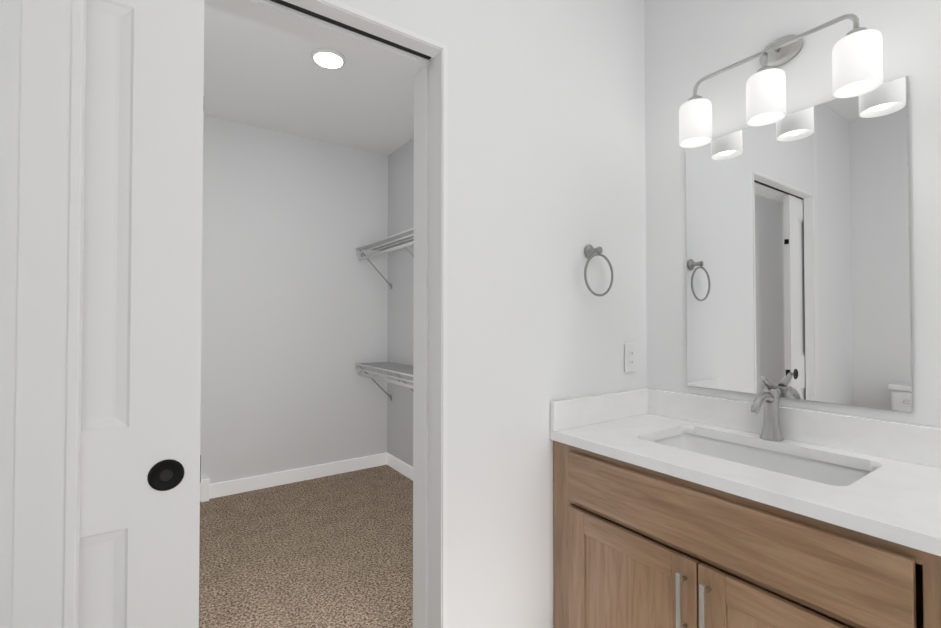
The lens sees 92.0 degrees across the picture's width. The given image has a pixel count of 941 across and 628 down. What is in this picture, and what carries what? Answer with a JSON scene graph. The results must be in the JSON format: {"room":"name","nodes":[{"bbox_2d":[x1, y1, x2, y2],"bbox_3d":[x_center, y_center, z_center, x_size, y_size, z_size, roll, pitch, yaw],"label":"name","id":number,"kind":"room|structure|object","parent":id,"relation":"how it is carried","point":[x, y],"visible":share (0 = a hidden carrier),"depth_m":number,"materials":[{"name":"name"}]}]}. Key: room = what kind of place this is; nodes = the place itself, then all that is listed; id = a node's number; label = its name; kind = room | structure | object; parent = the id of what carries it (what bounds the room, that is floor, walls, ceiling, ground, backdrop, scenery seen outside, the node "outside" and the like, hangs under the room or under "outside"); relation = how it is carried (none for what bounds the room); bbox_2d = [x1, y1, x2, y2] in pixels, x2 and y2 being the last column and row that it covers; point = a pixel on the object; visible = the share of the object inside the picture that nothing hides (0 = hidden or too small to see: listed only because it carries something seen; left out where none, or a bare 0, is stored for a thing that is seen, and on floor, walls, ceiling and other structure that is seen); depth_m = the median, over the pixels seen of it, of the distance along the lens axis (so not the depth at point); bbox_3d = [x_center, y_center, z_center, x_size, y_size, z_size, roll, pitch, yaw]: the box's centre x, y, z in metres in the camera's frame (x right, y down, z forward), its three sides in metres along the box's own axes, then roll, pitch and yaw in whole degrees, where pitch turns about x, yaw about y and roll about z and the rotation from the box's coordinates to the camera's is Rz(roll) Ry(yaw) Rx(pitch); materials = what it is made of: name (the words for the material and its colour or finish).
{"room":"bathroom","nodes":[
{"label":"bathroom","id":0,"kind":"room"},
{"bbox_2d":[200,115,387,485],"bbox_3d":[-2.073,-0.056,3.119,3.200,2.700,0.120,1,-1,-35],"label":"wall","id":1,"kind":"structure","parent":0,"point":[294,326],"depth_m":3.51,"materials":[{"name":"white paint"}]},
{"bbox_2d":[199,465,412,627],"bbox_3d":[-0.909,1.313,2.384,2.100,0.060,2.580,1,-1,-35],"label":"floor","id":2,"kind":"structure","parent":0,"point":[333,551],"depth_m":2.42,"materials":[{"name":"brown carpet"}]},
{"bbox_2d":[203,5,413,155],"bbox_3d":[-0.440,-1.488,1.067,3.520,0.100,5.550,1,-1,-35],"label":"ceiling","id":3,"kind":"structure","parent":0,"point":[261,75],"depth_m":2.85,"materials":[{"name":"white paint"}]},
{"bbox_2d":[311,48,345,68],"bbox_3d":[-0.784,-1.405,2.509,0.184,0.017,0.184,1,-1,-35],"label":"recessed light","id":4,"kind":"object","parent":3,"relation":"in","point":[328,58],"visible":1,"depth_m":2.48,"materials":[{"name":"white plastic"}]},
{"bbox_2d":[0,0,646,627],"bbox_3d":[-0.635,-0.088,1.046,3.200,2.700,0.175,1,-1,-35],"label":"wall","id":5,"kind":"structure","parent":0,"point":[546,142],"depth_m":1.49,"materials":[{"name":"white paint"}]},
{"bbox_2d":[79,0,203,627],"bbox_3d":[-0.952,0.231,0.800,0.822,2.038,0.043,1,-1,-35],"label":"pocket door","id":6,"kind":"structure","parent":5,"relation":"in","point":[140,481],"depth_m":0.96,"materials":[{"name":"white paint"}]},
{"bbox_2d":[12,0,447,627],"bbox_3d":[-0.490,-0.085,1.147,0.907,2.698,0.183,1,-1,-35],"label":"door frame","id":7,"kind":"structure","parent":5,"relation":"attached to","point":[48,358],"depth_m":0.85,"materials":[{"name":"white paint"}]},
{"bbox_2d":[260,0,431,62],"bbox_3d":[-0.807,-0.814,0.917,1.674,0.052,0.046,1,-1,-35],"label":"track","id":8,"kind":"object","parent":5,"relation":"in","point":[290,7],"visible":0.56,"depth_m":1.25,"materials":[{"name":"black metal"}]},
{"bbox_2d":[584,245,613,295],"bbox_3d":[0.455,-0.160,1.661,0.157,0.194,0.054,1,-1,-35],"label":"towel ring","id":9,"kind":"object","parent":5,"relation":"attached to","point":[590,251],"visible":1,"depth_m":1.66,"materials":[{"name":"grey metal"}]},
{"bbox_2d":[550,388,649,431],"bbox_3d":[0.498,0.352,1.703,0.534,0.100,0.020,1,-1,-35],"label":"backsplash","id":10,"kind":"structure","parent":5,"relation":"attached to","point":[573,412],"depth_m":1.67,"materials":[{"name":"white stone"}]},
{"bbox_2d":[625,343,635,371],"bbox_3d":[0.639,0.174,1.810,0.070,0.114,0.009,1,-1,-35],"label":"electrical outlet plate","id":11,"kind":"object","parent":5,"relation":"attached to","point":[630,357],"visible":1,"depth_m":1.80,"materials":[{"name":"white plastic"}]},
{"bbox_2d":[387,0,940,466],"bbox_3d":[0.825,-0.074,1.922,0.202,2.700,5.550,1,-1,-35],"label":"wall","id":12,"kind":"structure","parent":0,"point":[689,44],"depth_m":1.63,"materials":[{"name":"white paint"}]},
{"bbox_2d":[355,361,412,400],"bbox_3d":[-0.185,0.557,2.925,0.302,0.339,2.299,1,-1,-35],"label":"closet shelf","id":13,"kind":"object","parent":12,"relation":"attached to","point":[398,369],"visible":0.31,"depth_m":3.44,"materials":[{"name":"white metal"}]},
{"bbox_2d":[355,228,413,288],"bbox_3d":[-0.185,-0.400,2.940,0.302,0.339,2.299,1,-1,-35],"label":"closet shelf","id":14,"kind":"object","parent":12,"relation":"attached to","point":[373,249],"visible":0.31,"depth_m":3.48,"materials":[{"name":"white metal"}]},
{"bbox_2d":[384,453,412,479],"bbox_3d":[-0.058,1.242,2.989,0.014,0.100,2.355,1,-1,-35],"label":"baseboard","id":15,"kind":"structure","parent":12,"relation":"attached to","point":[400,466],"depth_m":3.75,"materials":[{"name":"white paint"}]},
{"bbox_2d":[679,14,882,147],"bbox_3d":[0.945,-0.754,1.434,0.167,0.296,0.552,1,-1,-35],"label":"sconce","id":16,"kind":"object","parent":12,"relation":"attached to","point":[857,60],"visible":1,"depth_m":1.37,"materials":[{"name":"white glass"}]},
{"bbox_2d":[650,388,940,467],"bbox_3d":[1.136,0.346,1.271,0.021,0.100,1.456,1,-1,-35],"label":"backsplash","id":17,"kind":"structure","parent":12,"relation":"attached to","point":[919,444],"depth_m":1.35,"materials":[{"name":"white stone"}]},
{"bbox_2d":[685,76,912,412],"bbox_3d":[1.004,-0.186,1.480,0.006,0.910,0.626,1,-1,-35],"label":"mirror","id":18,"kind":"object","parent":12,"relation":"attached to","point":[798,275],"visible":0.96,"depth_m":1.41,"materials":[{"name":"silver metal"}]},
{"bbox_3d":[0.447,1.276,0.008,2.820,0.060,2.870,1,-1,-35],"label":"floor","id":19,"kind":"structure","parent":0,"visible":0},
{"bbox_2d":[550,428,940,627],"bbox_3d":[0.899,0.843,1.099,0.596,0.840,1.456,1,-1,-35],"label":"bathroom vanity","id":20,"kind":"object","parent":19,"relation":"on","point":[672,509],"depth_m":1.15,"materials":[{"name":"light wood"},{"name":"quartz"},{"name":"metal"}]},
{"bbox_2d":[550,412,940,547],"bbox_3d":[0.916,0.418,1.118,0.555,0.050,1.456,1,-1,-35],"label":"countertop","id":21,"kind":"structure","parent":20,"relation":"on","point":[900,497],"depth_m":1.10,"materials":[{"name":"white stone"}]},
{"bbox_2d":[746,376,789,443],"bbox_3d":[0.923,0.296,1.424,0.157,0.204,0.066,1,-1,-35],"label":"faucet","id":22,"kind":"object","parent":21,"relation":"on","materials":[{"name":"silver metal"}]}
]}

